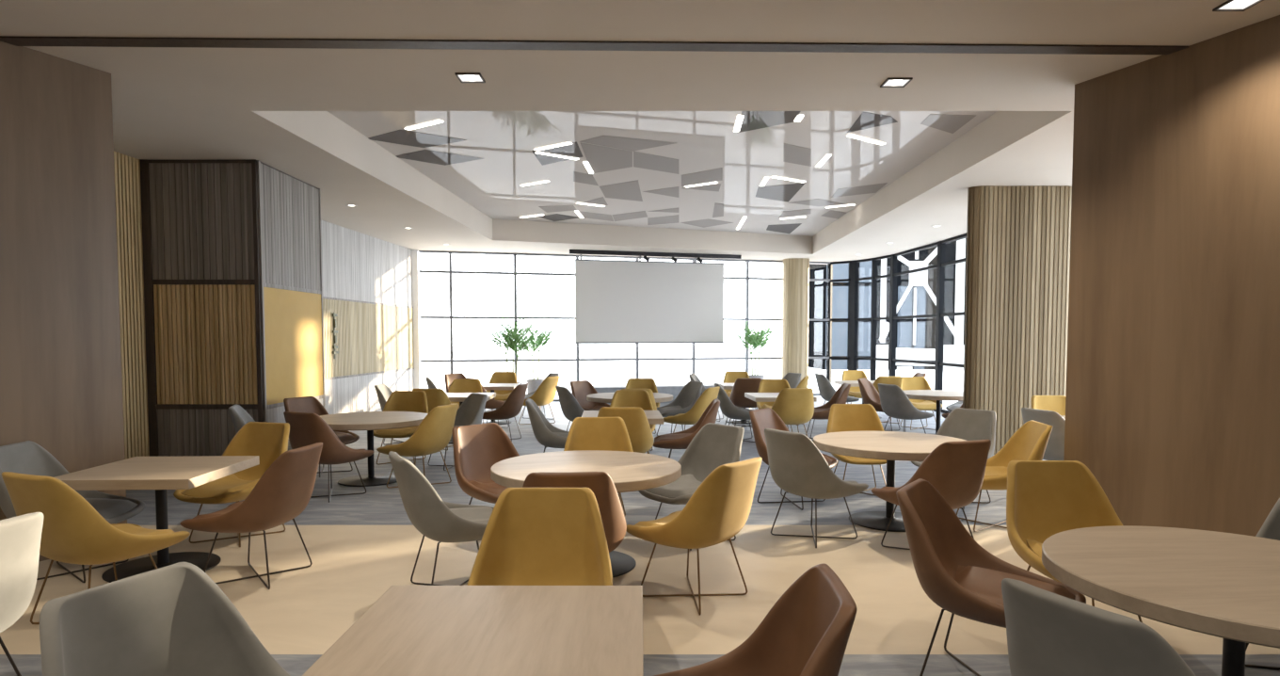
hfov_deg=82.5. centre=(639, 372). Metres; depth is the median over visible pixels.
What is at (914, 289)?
light
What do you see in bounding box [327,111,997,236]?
ceiling
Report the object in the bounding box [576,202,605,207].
recessed light
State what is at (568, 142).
recessed light
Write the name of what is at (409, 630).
square table
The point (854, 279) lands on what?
window
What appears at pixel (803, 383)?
shell chair
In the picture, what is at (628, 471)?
round table
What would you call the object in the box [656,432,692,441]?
seat cushion
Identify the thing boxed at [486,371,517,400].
shell chair
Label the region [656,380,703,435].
shell chair
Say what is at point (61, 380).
wall
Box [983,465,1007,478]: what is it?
seat cushion
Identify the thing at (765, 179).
recessed light
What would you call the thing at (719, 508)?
shell chair
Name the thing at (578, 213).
recessed light
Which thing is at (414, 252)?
trim
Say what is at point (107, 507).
seat cushion
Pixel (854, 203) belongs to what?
recessed light
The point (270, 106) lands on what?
ceiling
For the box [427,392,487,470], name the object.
shell chair
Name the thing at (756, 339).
potted palm
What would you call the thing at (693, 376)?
shell chair
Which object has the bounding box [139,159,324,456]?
wall
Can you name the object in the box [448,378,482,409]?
shell chair
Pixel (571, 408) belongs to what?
shell chair
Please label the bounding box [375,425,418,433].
seat cushion
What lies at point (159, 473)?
square table
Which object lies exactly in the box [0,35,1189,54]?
trim
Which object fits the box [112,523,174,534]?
seat cushion
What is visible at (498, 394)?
seat cushion
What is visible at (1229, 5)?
recessed light
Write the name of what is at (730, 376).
shell chair
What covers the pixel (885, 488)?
seat cushion
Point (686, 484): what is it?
seat cushion
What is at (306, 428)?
shell chair
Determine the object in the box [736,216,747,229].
recessed light
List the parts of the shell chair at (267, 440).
leg frame, leg frame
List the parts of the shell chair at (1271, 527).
leg frame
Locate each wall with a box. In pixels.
[0,41,127,561]
[113,150,414,459]
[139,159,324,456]
[1063,15,1279,536]
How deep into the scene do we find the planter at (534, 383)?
17.79 m
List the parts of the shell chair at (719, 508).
leg frame, leg frame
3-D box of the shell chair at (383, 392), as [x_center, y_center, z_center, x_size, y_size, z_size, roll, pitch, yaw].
[-3.745,0.641,11.545,0.795,0.924,0.668,0,3,-3]
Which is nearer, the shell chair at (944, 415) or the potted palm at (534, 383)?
the shell chair at (944, 415)
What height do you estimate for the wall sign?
0.860 m
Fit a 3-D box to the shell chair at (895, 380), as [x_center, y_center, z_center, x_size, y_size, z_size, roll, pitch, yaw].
[4.740,0.508,14.218,0.668,0.924,0.795,0,3,0]
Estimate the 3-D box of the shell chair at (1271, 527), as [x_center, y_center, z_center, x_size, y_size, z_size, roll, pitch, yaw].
[3.401,1.037,3.620,0.795,0.924,0.672,-2,3,-32]
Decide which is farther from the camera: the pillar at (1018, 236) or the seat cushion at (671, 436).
the pillar at (1018, 236)
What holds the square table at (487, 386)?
on the floor
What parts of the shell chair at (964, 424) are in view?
leg frame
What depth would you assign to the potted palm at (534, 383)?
17.81 m
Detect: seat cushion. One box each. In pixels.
[84,497,137,518]
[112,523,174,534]
[180,474,259,497]
[192,501,242,518]
[334,431,354,441]
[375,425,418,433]
[448,506,493,522]
[468,480,507,495]
[494,392,511,398]
[552,432,568,437]
[586,404,605,410]
[634,511,680,526]
[645,473,702,497]
[656,405,682,413]
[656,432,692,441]
[762,403,771,408]
[814,407,830,412]
[823,455,832,463]
[844,455,877,460]
[848,390,861,395]
[880,486,899,489]
[911,400,936,407]
[949,403,961,409]
[954,564,1074,605]
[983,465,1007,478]
[1026,539,1042,558]
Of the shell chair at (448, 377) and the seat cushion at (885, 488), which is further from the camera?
the shell chair at (448, 377)
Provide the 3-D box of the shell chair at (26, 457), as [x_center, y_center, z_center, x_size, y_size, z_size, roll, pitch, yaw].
[-4.045,0.961,5.152,0.795,0.924,0.672,0,3,-6]
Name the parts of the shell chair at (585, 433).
leg frame, leg frame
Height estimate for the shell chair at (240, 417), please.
0.924 m
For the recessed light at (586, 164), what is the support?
in the ceiling at (642, 163)
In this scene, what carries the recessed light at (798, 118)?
in the ceiling at (642, 163)
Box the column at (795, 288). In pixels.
[782,257,809,387]
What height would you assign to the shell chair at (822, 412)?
0.924 m
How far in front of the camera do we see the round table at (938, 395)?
11.91 m
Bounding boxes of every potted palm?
[482,316,538,401]
[522,320,561,393]
[732,320,782,379]
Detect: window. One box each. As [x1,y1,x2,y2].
[418,250,830,400]
[826,233,966,413]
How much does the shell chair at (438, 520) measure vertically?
0.924 m
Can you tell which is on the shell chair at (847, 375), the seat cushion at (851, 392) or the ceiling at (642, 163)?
the seat cushion at (851, 392)
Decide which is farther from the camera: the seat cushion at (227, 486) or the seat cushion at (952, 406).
the seat cushion at (952, 406)
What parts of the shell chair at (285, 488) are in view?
leg frame, leg frame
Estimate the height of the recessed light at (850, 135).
0.014 m
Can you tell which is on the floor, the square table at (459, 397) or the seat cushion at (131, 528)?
the square table at (459, 397)
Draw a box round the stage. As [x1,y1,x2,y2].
[593,384,714,404]
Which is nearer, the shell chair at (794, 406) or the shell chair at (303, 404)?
the shell chair at (303, 404)
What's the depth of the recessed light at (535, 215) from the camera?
15.47 m
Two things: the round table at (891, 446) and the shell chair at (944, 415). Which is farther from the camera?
the shell chair at (944, 415)
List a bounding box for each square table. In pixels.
[54,455,259,582]
[302,585,643,675]
[445,392,495,443]
[480,383,520,424]
[581,410,663,424]
[717,383,751,423]
[744,392,816,401]
[834,380,881,417]
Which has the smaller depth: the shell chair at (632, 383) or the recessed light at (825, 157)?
the recessed light at (825, 157)
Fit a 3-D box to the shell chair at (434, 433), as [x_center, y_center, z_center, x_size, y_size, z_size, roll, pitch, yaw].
[-2.476,0.809,8.193,0.795,0.924,0.668,1,3,18]
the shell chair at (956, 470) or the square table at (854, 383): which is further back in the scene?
the square table at (854, 383)
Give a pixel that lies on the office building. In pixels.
(916, 291)
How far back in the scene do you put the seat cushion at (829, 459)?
7.30 m
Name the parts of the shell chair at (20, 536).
leg frame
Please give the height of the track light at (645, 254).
0.238 m
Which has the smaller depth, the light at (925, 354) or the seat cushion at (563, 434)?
the seat cushion at (563, 434)
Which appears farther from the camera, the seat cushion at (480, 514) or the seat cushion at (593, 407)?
the seat cushion at (593, 407)
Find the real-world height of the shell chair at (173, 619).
0.924 m
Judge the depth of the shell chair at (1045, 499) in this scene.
4.36 m
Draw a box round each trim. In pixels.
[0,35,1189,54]
[411,249,419,388]
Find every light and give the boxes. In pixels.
[404,119,444,129]
[455,72,485,82]
[519,179,550,186]
[519,214,543,218]
[533,141,572,150]
[535,150,579,159]
[569,249,741,262]
[575,210,583,218]
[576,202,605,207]
[582,160,593,173]
[684,181,718,187]
[733,114,744,131]
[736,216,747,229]
[759,176,768,186]
[770,176,806,182]
[779,216,806,219]
[793,114,804,121]
[815,154,831,167]
[825,203,855,207]
[846,133,885,144]
[880,77,912,87]
[880,258,886,342]
[896,347,952,361]
[896,362,934,366]
[912,288,916,344]
[914,251,918,258]
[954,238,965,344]
[1212,0,1263,11]
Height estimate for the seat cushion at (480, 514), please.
0.106 m
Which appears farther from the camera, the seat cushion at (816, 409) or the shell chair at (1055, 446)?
the seat cushion at (816, 409)
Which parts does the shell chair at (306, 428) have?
leg frame, leg frame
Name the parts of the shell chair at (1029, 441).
leg frame, leg frame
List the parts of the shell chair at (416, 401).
leg frame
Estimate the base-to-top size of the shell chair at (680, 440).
0.924 m
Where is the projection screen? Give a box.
[574,254,724,343]
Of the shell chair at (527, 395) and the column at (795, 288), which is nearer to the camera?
the shell chair at (527, 395)
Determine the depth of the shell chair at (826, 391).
14.55 m
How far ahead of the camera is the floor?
5.25 m
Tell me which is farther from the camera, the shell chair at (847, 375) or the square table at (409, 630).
the shell chair at (847, 375)
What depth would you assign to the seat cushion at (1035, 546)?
4.15 m
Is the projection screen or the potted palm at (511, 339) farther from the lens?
the projection screen
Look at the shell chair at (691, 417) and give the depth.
10.77 m
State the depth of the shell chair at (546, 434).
8.51 m
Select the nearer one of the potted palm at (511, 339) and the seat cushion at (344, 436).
the seat cushion at (344, 436)
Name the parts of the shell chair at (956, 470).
leg frame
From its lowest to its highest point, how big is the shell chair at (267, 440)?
0.924 m
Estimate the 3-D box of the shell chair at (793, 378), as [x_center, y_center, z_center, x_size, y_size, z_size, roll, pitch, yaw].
[2.873,0.471,14.953,0.795,0.924,0.668,-1,3,-25]
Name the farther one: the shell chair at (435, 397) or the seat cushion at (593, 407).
the seat cushion at (593, 407)
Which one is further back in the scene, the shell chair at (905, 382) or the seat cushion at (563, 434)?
the shell chair at (905, 382)
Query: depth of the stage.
18.36 m
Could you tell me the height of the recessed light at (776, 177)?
0.014 m
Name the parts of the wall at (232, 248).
panel, frame, slatted panel, panel, panel, frame, mustard panel, panel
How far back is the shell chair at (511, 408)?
11.47 m
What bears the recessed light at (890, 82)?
in the ceiling at (270, 106)
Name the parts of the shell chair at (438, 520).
leg frame, leg frame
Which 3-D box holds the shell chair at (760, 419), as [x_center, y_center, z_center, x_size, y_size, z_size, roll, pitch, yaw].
[1.530,0.850,7.367,0.795,0.924,0.668,2,4,39]
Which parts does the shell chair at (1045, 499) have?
leg frame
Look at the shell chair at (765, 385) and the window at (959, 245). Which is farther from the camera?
the window at (959, 245)
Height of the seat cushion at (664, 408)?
0.106 m
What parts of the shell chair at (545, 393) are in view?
leg frame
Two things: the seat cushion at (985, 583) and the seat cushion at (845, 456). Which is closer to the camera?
the seat cushion at (985, 583)
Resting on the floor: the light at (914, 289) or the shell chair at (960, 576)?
the shell chair at (960, 576)
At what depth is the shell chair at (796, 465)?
5.81 m
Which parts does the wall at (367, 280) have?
rail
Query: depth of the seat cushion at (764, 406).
12.52 m
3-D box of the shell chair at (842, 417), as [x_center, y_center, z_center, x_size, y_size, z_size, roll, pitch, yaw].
[2.351,0.827,7.826,0.668,0.924,0.795,0,3,3]
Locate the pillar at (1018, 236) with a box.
[962,185,1071,454]
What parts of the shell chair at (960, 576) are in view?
leg frame, leg frame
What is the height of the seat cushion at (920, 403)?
0.106 m
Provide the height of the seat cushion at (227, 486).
0.106 m
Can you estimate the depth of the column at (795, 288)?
19.77 m
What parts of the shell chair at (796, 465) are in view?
leg frame, leg frame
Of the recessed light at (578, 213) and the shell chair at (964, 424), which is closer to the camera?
the shell chair at (964, 424)
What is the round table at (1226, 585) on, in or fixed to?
on the floor
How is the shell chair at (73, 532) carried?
on the floor
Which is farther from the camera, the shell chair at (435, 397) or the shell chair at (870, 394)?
the shell chair at (870, 394)
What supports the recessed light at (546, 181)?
in the ceiling at (642, 163)
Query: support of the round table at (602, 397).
on the floor
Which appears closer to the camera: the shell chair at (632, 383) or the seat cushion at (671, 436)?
the seat cushion at (671, 436)
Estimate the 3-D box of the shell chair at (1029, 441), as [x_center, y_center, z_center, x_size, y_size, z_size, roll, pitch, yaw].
[3.145,0.896,6.450,0.795,0.924,0.672,0,3,7]
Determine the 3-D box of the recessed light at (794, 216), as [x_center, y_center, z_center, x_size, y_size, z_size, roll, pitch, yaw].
[3.292,-3.338,15.707,0.582,0.014,0.086,2,3,30]
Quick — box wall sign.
[332,312,338,358]
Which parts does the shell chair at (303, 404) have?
leg frame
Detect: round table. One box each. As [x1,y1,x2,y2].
[320,411,428,486]
[490,449,681,577]
[586,392,672,402]
[813,431,965,531]
[903,389,963,434]
[1041,525,1279,675]
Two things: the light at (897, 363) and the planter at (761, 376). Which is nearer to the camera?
the planter at (761, 376)
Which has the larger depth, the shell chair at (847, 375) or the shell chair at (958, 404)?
the shell chair at (847, 375)
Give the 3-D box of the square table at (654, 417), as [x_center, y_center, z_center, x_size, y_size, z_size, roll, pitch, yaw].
[-0.220,0.870,8.835,0.950,0.740,0.950,0,3,-2]
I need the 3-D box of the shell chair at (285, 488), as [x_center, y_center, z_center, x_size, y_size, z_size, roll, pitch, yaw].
[-2.665,0.964,5.081,0.795,0.924,0.672,0,3,7]
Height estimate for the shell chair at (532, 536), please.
0.924 m
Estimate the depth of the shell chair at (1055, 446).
7.45 m
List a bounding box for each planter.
[526,378,543,393]
[748,374,764,379]
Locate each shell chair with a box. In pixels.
[0,440,145,582]
[0,512,43,675]
[1,471,190,623]
[39,561,290,675]
[173,421,289,546]
[180,442,322,589]
[228,403,291,449]
[283,395,359,477]
[283,411,374,502]
[373,390,428,463]
[374,383,403,444]
[376,402,458,488]
[388,450,493,585]
[412,387,453,449]
[425,376,437,388]
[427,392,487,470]
[444,372,466,392]
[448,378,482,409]
[452,422,519,504]
[466,377,508,425]
[466,487,612,585]
[482,383,527,441]
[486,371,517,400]
[518,375,559,424]
[522,372,559,418]
[522,471,626,552]
[525,398,569,452]
[555,384,584,431]
[563,416,633,524]
[570,380,609,410]
[597,406,653,452]
[609,389,655,453]
[621,388,656,450]
[624,378,659,433]
[625,457,761,615]
[638,422,743,550]
[652,562,857,675]
[653,398,719,458]
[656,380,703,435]
[663,385,719,432]
[688,373,723,421]
[714,382,754,442]
[722,370,750,408]
[729,378,761,427]
[749,407,837,510]
[756,379,792,431]
[764,428,868,547]
[771,387,814,435]
[782,372,801,387]
[796,375,809,425]
[805,382,850,441]
[815,373,859,404]
[826,403,886,495]
[841,369,867,403]
[857,377,899,431]
[871,439,991,549]
[872,376,900,423]
[877,383,934,433]
[896,478,1086,675]
[898,376,942,430]
[911,407,996,509]
[912,372,926,377]
[941,403,962,417]
[945,400,962,411]
[956,419,1052,531]
[1001,577,1195,675]
[1006,460,1142,622]
[1021,407,1065,460]
[1031,395,1065,415]
[1245,497,1279,669]
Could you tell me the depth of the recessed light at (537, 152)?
10.29 m
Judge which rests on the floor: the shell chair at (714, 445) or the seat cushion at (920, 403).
the shell chair at (714, 445)
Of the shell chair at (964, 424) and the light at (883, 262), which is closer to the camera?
the shell chair at (964, 424)
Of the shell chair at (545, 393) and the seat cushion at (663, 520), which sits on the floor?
the shell chair at (545, 393)
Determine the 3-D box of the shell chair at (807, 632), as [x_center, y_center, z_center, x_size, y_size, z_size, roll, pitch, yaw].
[0.235,1.105,2.277,0.795,0.924,0.672,0,3,3]
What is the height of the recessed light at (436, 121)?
0.014 m
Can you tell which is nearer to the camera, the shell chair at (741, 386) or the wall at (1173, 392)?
the wall at (1173, 392)
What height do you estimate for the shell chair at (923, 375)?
0.924 m
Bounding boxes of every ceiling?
[0,0,1279,264]
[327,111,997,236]
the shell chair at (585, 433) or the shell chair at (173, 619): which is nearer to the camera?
the shell chair at (173, 619)
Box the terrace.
[419,347,963,410]
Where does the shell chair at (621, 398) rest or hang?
on the floor
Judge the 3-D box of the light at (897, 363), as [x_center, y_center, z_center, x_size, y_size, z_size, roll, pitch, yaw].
[15.019,-0.468,39.856,2.584,0.205,0.100,0,3,0]
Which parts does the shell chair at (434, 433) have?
leg frame, leg frame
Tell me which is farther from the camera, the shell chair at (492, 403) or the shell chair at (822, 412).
the shell chair at (492, 403)
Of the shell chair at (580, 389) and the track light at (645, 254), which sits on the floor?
the shell chair at (580, 389)
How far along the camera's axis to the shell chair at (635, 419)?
7.82 m
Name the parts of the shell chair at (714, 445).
leg frame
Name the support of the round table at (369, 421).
on the floor
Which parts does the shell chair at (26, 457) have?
leg frame, leg frame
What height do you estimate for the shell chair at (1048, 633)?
0.924 m
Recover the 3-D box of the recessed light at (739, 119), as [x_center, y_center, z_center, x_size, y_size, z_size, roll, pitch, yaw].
[1.181,-2.990,8.755,0.086,0.014,0.664,0,3,3]
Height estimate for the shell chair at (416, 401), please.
0.924 m
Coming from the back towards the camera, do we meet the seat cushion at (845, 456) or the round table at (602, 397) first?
the round table at (602, 397)
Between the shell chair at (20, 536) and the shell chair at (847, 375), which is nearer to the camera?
the shell chair at (20, 536)
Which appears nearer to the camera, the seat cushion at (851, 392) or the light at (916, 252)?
the seat cushion at (851, 392)
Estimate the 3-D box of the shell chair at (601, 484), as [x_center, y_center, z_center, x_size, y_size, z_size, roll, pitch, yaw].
[-0.419,0.996,4.450,0.672,0.924,0.795,0,3,-3]
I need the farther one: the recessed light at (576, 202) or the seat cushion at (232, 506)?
the recessed light at (576, 202)
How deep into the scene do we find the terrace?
43.79 m
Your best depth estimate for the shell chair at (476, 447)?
6.16 m
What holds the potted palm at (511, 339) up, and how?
on the floor
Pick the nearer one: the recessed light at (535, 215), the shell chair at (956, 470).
the shell chair at (956, 470)
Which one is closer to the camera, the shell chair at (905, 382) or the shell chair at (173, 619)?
the shell chair at (173, 619)
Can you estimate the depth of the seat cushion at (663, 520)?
4.78 m
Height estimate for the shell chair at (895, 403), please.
0.924 m
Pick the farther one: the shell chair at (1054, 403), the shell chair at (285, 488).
the shell chair at (1054, 403)
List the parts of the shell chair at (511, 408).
leg frame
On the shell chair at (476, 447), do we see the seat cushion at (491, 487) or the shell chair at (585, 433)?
the seat cushion at (491, 487)
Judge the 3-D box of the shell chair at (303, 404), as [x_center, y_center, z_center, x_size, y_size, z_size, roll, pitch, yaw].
[-3.923,0.771,8.960,0.795,0.924,0.668,1,3,25]
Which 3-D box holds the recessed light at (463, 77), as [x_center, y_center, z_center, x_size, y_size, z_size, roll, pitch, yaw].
[-1.375,-2.393,5.918,0.200,0.016,0.200,0,3,0]
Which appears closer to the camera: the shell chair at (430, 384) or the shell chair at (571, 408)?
the shell chair at (571, 408)
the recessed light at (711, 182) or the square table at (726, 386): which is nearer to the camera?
the recessed light at (711, 182)
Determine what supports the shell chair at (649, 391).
on the floor
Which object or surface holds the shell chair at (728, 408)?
on the floor
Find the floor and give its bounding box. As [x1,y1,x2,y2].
[0,395,1279,675]
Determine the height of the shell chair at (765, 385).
0.924 m
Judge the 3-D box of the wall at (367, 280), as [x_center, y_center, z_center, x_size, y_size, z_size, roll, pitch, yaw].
[-5.960,-0.803,11.856,0.315,3.780,11.963,0,3,3]
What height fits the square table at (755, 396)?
0.740 m
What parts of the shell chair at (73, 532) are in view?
leg frame, leg frame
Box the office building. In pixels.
[808,238,966,369]
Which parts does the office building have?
lit panel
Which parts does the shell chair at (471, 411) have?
leg frame, leg frame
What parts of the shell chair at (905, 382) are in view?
leg frame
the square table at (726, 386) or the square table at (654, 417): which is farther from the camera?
the square table at (726, 386)
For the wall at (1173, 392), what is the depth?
5.36 m
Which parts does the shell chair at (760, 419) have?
leg frame, leg frame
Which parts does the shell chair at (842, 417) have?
leg frame, leg frame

